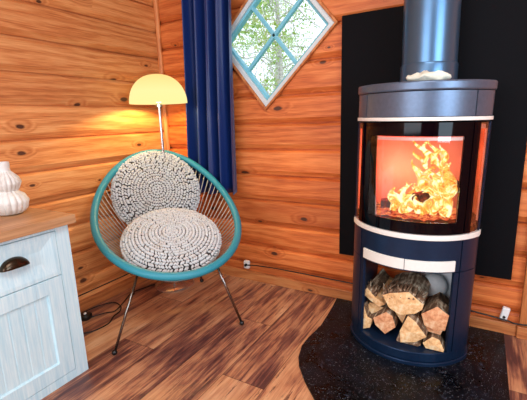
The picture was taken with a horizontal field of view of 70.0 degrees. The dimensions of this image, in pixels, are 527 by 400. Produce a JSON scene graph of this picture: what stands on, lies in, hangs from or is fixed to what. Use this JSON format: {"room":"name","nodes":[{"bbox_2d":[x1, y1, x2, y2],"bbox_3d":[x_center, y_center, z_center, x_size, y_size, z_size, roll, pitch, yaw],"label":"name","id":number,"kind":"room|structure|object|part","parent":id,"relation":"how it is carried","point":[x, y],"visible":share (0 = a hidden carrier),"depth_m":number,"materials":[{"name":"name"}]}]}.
{"room":"cabin living room","nodes":[
{"label":"cabin living room","id":0,"kind":"room"},
{"bbox_2d":[0,0,165,300],"bbox_3d":[-1.825,-0.288,0.538,0.061,2.450,4.600,5,14,29],"label":"wall","id":1,"kind":"structure","parent":0,"point":[69,69],"depth_m":1.97,"materials":[{"name":"brown wood"}]},
{"bbox_2d":[78,273,129,296],"bbox_3d":[-0.961,0.505,2.108,0.011,0.009,1.200,5,14,29],"label":"cable","id":2,"kind":"object","parent":1,"relation":"attached to","point":[128,273],"visible":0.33,"depth_m":2.17,"materials":[{"name":"black plastic"}]},
{"bbox_2d":[79,275,146,312],"bbox_3d":[-1.753,0.883,0.769,0.022,0.060,4.600,5,14,29],"label":"baseboard","id":3,"kind":"structure","parent":1,"relation":"attached to","point":[111,291],"depth_m":2.19,"materials":[{"name":"brown wood"}]},
{"bbox_2d":[41,272,526,399],"bbox_3d":[-0.197,1.091,-0.093,3.800,0.080,4.800,5,14,29],"label":"floor","id":4,"kind":"structure","parent":0,"point":[191,343],"depth_m":1.71,"materials":[{"name":"brown wood"}]},
{"bbox_2d":[0,207,88,399],"bbox_3d":[-1.144,0.446,1.265,0.501,0.667,0.875,5,14,29],"label":"base cabinet","id":5,"kind":"object","parent":4,"relation":"on","point":[42,343],"visible":0.97,"depth_m":1.38,"materials":[{"name":"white wood"}]},
{"bbox_2d":[0,161,29,215],"bbox_3d":[-0.994,-0.045,1.455,0.140,0.203,0.142,5,14,29],"label":"ribbed vase","id":6,"kind":"object","parent":5,"relation":"on","point":[13,201],"visible":1,"depth_m":1.43,"materials":[{"name":"white ceramic"}]},
{"bbox_3d":[-0.843,0.214,1.281,0.030,0.036,0.094,5,14,29],"label":"cup pull","id":7,"kind":"part","parent":5,"relation":"part of","materials":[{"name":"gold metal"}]},
{"bbox_3d":[-0.870,0.234,1.272,0.018,0.169,0.356,5,14,29],"label":"drawer","id":8,"kind":"part","parent":5,"relation":"part of","materials":[{"name":"white wood"}]},
{"bbox_3d":[-0.861,0.517,1.333,0.018,0.404,0.356,5,14,29],"label":"door","id":9,"kind":"part","parent":5,"relation":"part of","materials":[{"name":"white wood"}]},
{"bbox_2d":[80,284,154,333],"bbox_3d":[-0.811,0.579,2.109,0.233,0.033,0.593,5,14,29],"label":"cable","id":10,"kind":"object","parent":4,"relation":"on","point":[86,315],"visible":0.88,"depth_m":2.00,"materials":[{"name":"black rubber"}]},
{"bbox_2d":[80,311,91,320],"bbox_3d":[-0.940,0.612,1.985,0.067,0.027,0.067,3,13,22],"label":"switch","id":11,"kind":"object","parent":10,"relation":"attached to","point":[85,316],"depth_m":1.97,"materials":[{"name":"black plastic"}]},
{"bbox_3d":[-0.880,0.619,1.993,0.233,0.006,0.314,5,14,29],"label":"cord","id":12,"kind":"part","parent":10,"relation":"part of","materials":[{"name":"black plastic"}]},
{"bbox_3d":[-0.789,0.575,2.170,0.090,0.014,0.466,4,13,25],"label":"cord","id":13,"kind":"part","parent":10,"relation":"part of","materials":[{"name":"black plastic"}]},
{"bbox_2d":[129,74,193,292],"bbox_3d":[-0.579,-0.086,2.237,0.320,1.263,0.320,5,14,29],"label":"floor lamp","id":14,"kind":"object","parent":4,"relation":"on","point":[158,90],"visible":0.84,"depth_m":2.03,"materials":[{"name":"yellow metal"}]},
{"bbox_3d":[-0.597,-0.626,2.121,0.320,0.158,0.320,5,14,29],"label":"lamp shade","id":15,"kind":"part","parent":14,"relation":"part of","materials":[{"name":"yellow"}]},
{"bbox_2d":[90,149,243,354],"bbox_3d":[-0.483,0.184,1.961,0.745,0.845,0.850,-7,13,-23],"label":"chair","id":16,"kind":"object","parent":4,"relation":"on","point":[170,277],"visible":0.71,"depth_m":1.85,"materials":[{"name":"plastic"}]},
{"bbox_3d":[-0.617,0.506,1.696,0.143,0.318,0.104,-6,13,-20],"label":"leg","id":17,"kind":"part","parent":16,"relation":"part of","materials":[{"name":"silver metal"}]},
{"bbox_2d":[110,151,199,225],"bbox_3d":[-0.607,-0.046,2.146,0.494,0.454,0.245,-6,13,-18],"label":"cushion","id":18,"kind":"object","parent":16,"relation":"on","point":[150,181],"visible":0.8,"depth_m":2.11,"materials":[{"name":"white fabric"}]},
{"bbox_3d":[-0.446,0.290,1.918,0.450,0.126,0.511,-6,13,-20],"label":"leg frame","id":19,"kind":"part","parent":16,"relation":"part of","materials":[{"name":"teal metal"}]},
{"bbox_2d":[120,208,221,271],"bbox_3d":[-0.450,0.198,1.857,0.485,0.249,0.448,-7,13,-24],"label":"cushion","id":20,"kind":"object","parent":16,"relation":"on","point":[172,239],"visible":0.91,"depth_m":1.78,"materials":[{"name":"white fabric"}]},
{"bbox_3d":[-0.162,0.460,1.815,0.122,0.327,0.012,-8,14,-26],"label":"leg","id":21,"kind":"part","parent":16,"relation":"part of","materials":[{"name":"silver metal"}]},
{"bbox_2d":[298,298,509,399],"bbox_3d":[0.539,0.670,1.548,0.795,0.006,0.881,5,14,29],"label":"hearth pad","id":22,"kind":"object","parent":4,"relation":"on","point":[333,364],"visible":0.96,"depth_m":1.49,"materials":[{"name":"black stone"}]},
{"bbox_2d":[350,0,497,366],"bbox_3d":[0.619,-0.557,1.439,0.497,2.432,0.386,6,14,28],"label":"wood stove","id":23,"kind":"object","parent":22,"relation":"on","point":[444,252],"visible":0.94,"depth_m":1.44,"materials":[{"name":"blue metal"}]},
{"bbox_3d":[0.465,0.051,1.718,0.061,1.014,0.292,6,14,28],"label":"panel","id":24,"kind":"part","parent":23,"relation":"part of","materials":[{"name":"blue metal"}]},
{"bbox_2d":[363,299,376,327],"bbox_3d":[0.508,0.502,1.757,0.070,0.123,0.219,5,14,29],"label":"log","id":25,"kind":"object","parent":23,"relation":"in","point":[368,319],"visible":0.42,"depth_m":1.68,"materials":[{"name":"brown wood"}]},
{"bbox_2d":[369,301,385,313],"bbox_3d":[0.558,0.469,1.774,0.077,0.058,0.221,6,14,32],"label":"log","id":26,"kind":"object","parent":25,"relation":"on","point":[373,308],"visible":0.35,"depth_m":1.69,"materials":[{"name":"brown wood"}]},
{"bbox_3d":[0.475,0.235,1.510,0.023,0.045,0.182,-12,16,-40],"label":"handle","id":27,"kind":"part","parent":23,"relation":"part of","materials":[{"name":"silver metal"}]},
{"bbox_2d":[373,303,398,332],"bbox_3d":[0.568,0.502,1.698,0.097,0.108,0.219,5,14,29],"label":"log","id":28,"kind":"object","parent":23,"relation":"on","point":[386,319],"visible":0.61,"depth_m":1.61,"materials":[{"name":"brown wood"}]},
{"bbox_2d":[365,269,393,305],"bbox_3d":[0.536,0.394,1.741,0.122,0.100,0.228,7,15,35],"label":"log","id":29,"kind":"object","parent":28,"relation":"on","point":[374,289],"visible":0.8,"depth_m":1.68,"materials":[{"name":"brown wood"}]},
{"bbox_2d":[381,198,390,207],"bbox_3d":[0.637,0.018,1.602,0.265,0.062,0.056,3,13,21],"label":"log","id":30,"kind":"object","parent":23,"relation":"in","point":[385,203],"visible":0.12,"depth_m":1.62,"materials":[{"name":"brown wood"}]},
{"bbox_2d":[396,331,421,345],"bbox_3d":[0.653,0.570,1.653,0.098,0.024,0.219,5,14,29],"label":"log","id":31,"kind":"object","parent":23,"relation":"in","point":[418,343],"visible":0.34,"depth_m":1.56,"materials":[{"name":"brown wood"}]},
{"bbox_2d":[400,310,427,341],"bbox_3d":[0.658,0.513,1.618,0.106,0.129,0.219,5,14,29],"label":"log","id":32,"kind":"object","parent":31,"relation":"on","point":[413,329],"visible":0.66,"depth_m":1.53,"materials":[{"name":"brown wood"}]},
{"bbox_2d":[395,312,405,321],"bbox_3d":[0.636,0.477,1.694,0.054,0.051,0.219,5,14,29],"label":"log","id":33,"kind":"object","parent":32,"relation":"on","point":[401,317],"visible":0.17,"depth_m":1.60,"materials":[{"name":"brown wood"}]},
{"bbox_2d":[382,272,430,314],"bbox_3d":[0.623,0.393,1.635,0.181,0.132,0.219,5,14,29],"label":"log","id":34,"kind":"object","parent":32,"relation":"on","point":[407,292],"visible":1,"depth_m":1.56,"materials":[{"name":"brown wood"}]},
{"bbox_3d":[0.564,0.203,1.482,0.374,0.127,0.087,6,14,28],"label":"drawer","id":35,"kind":"part","parent":23,"relation":"part of","materials":[{"name":"blue metal"}]},
{"bbox_2d":[376,201,456,221],"bbox_3d":[0.616,0.046,1.548,0.350,0.022,0.254,5,14,29],"label":"embers","id":36,"kind":"object","parent":23,"relation":"on","point":[379,211],"visible":0.39,"depth_m":1.49,"materials":[{"name":"orange"}]},
{"bbox_2d":[387,141,457,217],"bbox_3d":[0.643,-0.094,1.530,0.266,0.307,0.182,5,14,29],"label":"flames","id":37,"kind":"object","parent":36,"relation":"on","point":[439,200],"visible":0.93,"depth_m":1.49,"materials":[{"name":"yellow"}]},
{"bbox_2d":[412,180,458,202],"bbox_3d":[0.702,-0.028,1.524,0.202,0.094,0.056,-5,12,-13],"label":"log","id":38,"kind":"object","parent":36,"relation":"on","point":[421,197],"visible":0.27,"depth_m":1.49,"materials":[{"name":"brown wood"}]},
{"bbox_3d":[0.553,-0.079,1.407,0.325,0.316,0.060,6,14,28],"label":"door glass","id":39,"kind":"part","parent":23,"relation":"part of","materials":[{"name":"black"}]},
{"bbox_3d":[0.558,-0.083,1.417,0.374,0.409,0.084,6,14,28],"label":"door","id":40,"kind":"part","parent":23,"relation":"part of","materials":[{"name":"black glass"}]},
{"bbox_3d":[0.622,-0.434,1.468,0.497,0.033,0.383,6,14,28],"label":"plate","id":41,"kind":"part","parent":23,"relation":"part of","materials":[{"name":"grey metal"}]},
{"bbox_2d":[406,70,451,80],"bbox_3d":[0.602,-0.450,1.376,0.155,0.049,0.065,5,14,29],"label":"flat stone","id":42,"kind":"object","parent":23,"relation":"on","point":[424,75],"visible":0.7,"depth_m":1.35,"materials":[{"name":"white stone"}]},
{"bbox_3d":[0.631,0.250,1.427,0.184,0.045,0.023,0,12,9],"label":"handle","id":43,"kind":"part","parent":23,"relation":"part of","materials":[{"name":"silver metal"}]},
{"bbox_2d":[423,331,444,351],"bbox_3d":[0.734,0.557,1.609,0.083,0.060,0.221,4,14,27],"label":"log","id":44,"kind":"object","parent":23,"relation":"on","point":[433,341],"visible":0.52,"depth_m":1.52,"materials":[{"name":"brown wood"}]},
{"bbox_2d":[425,326,441,334],"bbox_3d":[0.741,0.509,1.622,0.071,0.028,0.219,5,14,29],"label":"log","id":45,"kind":"object","parent":44,"relation":"on","point":[438,332],"visible":0.22,"depth_m":1.53,"materials":[{"name":"brown wood"}]},
{"bbox_2d":[422,292,448,330],"bbox_3d":[0.729,0.461,1.588,0.107,0.128,0.219,5,14,29],"label":"log","id":46,"kind":"object","parent":45,"relation":"on","point":[435,315],"visible":0.92,"depth_m":1.51,"materials":[{"name":"brown wood"}]},
{"bbox_3d":[0.797,0.354,1.736,0.135,0.280,0.006,6,14,28],"label":"plate","id":47,"kind":"part","parent":23,"relation":"part of","materials":[{"name":"grey metal"}]},
{"bbox_3d":[0.838,0.089,1.518,0.061,1.014,0.292,6,14,28],"label":"panel","id":48,"kind":"part","parent":23,"relation":"part of","materials":[{"name":"blue metal"}]},
{"bbox_2d":[155,0,526,322],"bbox_3d":[0.916,-0.606,1.612,3.800,2.450,0.061,5,14,29],"label":"wall","id":49,"kind":"structure","parent":0,"point":[286,199],"depth_m":2.13,"materials":[{"name":"brown wood"}]},
{"bbox_2d":[153,0,169,150],"bbox_3d":[-0.658,-0.767,2.449,0.030,2.390,0.032,5,14,29],"label":"trim","id":50,"kind":"structure","parent":49,"relation":"attached to","point":[155,2],"depth_m":2.41,"materials":[{"name":"brown wood"}]},
{"bbox_2d":[181,0,236,194],"bbox_3d":[-0.309,-0.796,2.162,0.388,1.543,0.116,5,14,29],"label":"curtain","id":51,"kind":"object","parent":49,"relation":"hanging from","point":[206,24],"visible":0.92,"depth_m":2.19,"materials":[{"name":"fabric"}]},
{"bbox_2d":[244,260,249,268],"bbox_3d":[-0.109,0.410,2.391,0.038,0.052,0.039,5,14,29],"label":"wall socket","id":52,"kind":"object","parent":49,"relation":"attached to","point":[246,262],"visible":1,"depth_m":2.38,"materials":[{"name":"white plastic"}]},
{"bbox_2d":[231,0,338,109],"bbox_3d":[0.057,-0.886,2.026,0.728,0.781,0.062,5,14,29],"label":"window","id":53,"kind":"structure","parent":49,"relation":"in","point":[248,7],"depth_m":2.04,"materials":[{"name":"blue wood"}]},
{"bbox_2d":[213,265,526,339],"bbox_3d":[0.941,0.572,1.819,3.578,0.058,0.034,5,14,29],"label":"baseboard","id":54,"kind":"structure","parent":49,"relation":"attached to","point":[486,323],"depth_m":2.15,"materials":[{"name":"brown wood"}]},
{"bbox_2d":[247,265,526,325],"bbox_3d":[0.579,0.483,2.003,1.602,0.043,0.031,5,14,30],"label":"cable","id":55,"kind":"object","parent":49,"relation":"attached to","point":[247,265],"visible":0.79,"depth_m":2.10,"materials":[{"name":"plastic"}]},
{"bbox_2d":[339,0,526,279],"bbox_3d":[0.738,-0.264,1.736,0.784,1.196,0.028,5,14,29],"label":"board","id":56,"kind":"object","parent":49,"relation":"attached to","point":[493,33],"visible":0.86,"depth_m":1.62,"materials":[{"name":"black metal"}]},
{"bbox_2d":[499,306,509,320],"bbox_3d":[1.099,0.519,1.716,0.039,0.066,0.027,5,14,29],"label":"box","id":57,"kind":"object","parent":49,"relation":"attached to","point":[505,311],"visible":0.94,"depth_m":1.71,"materials":[{"name":"white plastic"}]},
{"bbox_2d":[519,259,526,326],"bbox_3d":[1.156,-0.603,1.422,0.098,2.392,0.025,5,14,29],"label":"trim","id":58,"kind":"structure","parent":49,"relation":"attached to","point":[523,310],"depth_m":1.66,"materials":[{"name":"brown wood"}]},
{"label":"outside","id":59,"kind":"structure","parent":0,"visible":0},
{"bbox_3d":[4.023,-1.280,12.723,26.000,0.100,21.800,5,14,29],"label":"ground","id":60,"kind":"structure","parent":59,"visible":0},
{"bbox_2d":[234,0,315,91],"bbox_3d":[0.359,-3.829,10.093,2.819,6.271,2.958,5,14,29],"label":"birch tree","id":61,"kind":"object","parent":60,"relation":"on","point":[286,36],"visible":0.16,"depth_m":10.05,"materials":[{"name":"green plant"}]},
{"bbox_2d":[232,0,322,94],"bbox_3d":[-0.393,-1.298,4.364,2.631,4.684,2.906,-8,14,-27],"label":"birch tree","id":62,"kind":"object","parent":60,"relation":"on","point":[255,20],"visible":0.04,"depth_m":3.86,"materials":[{"name":"green plant"}]},
{"bbox_2d":[237,0,319,92],"bbox_3d":[-0.069,-2.727,6.870,2.982,5.453,2.023,-6,13,-19],"label":"birch tree","id":63,"kind":"object","parent":60,"relation":"on","point":[278,50],"visible":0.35,"depth_m":6.79,"materials":[{"name":"green plant"}]}
]}

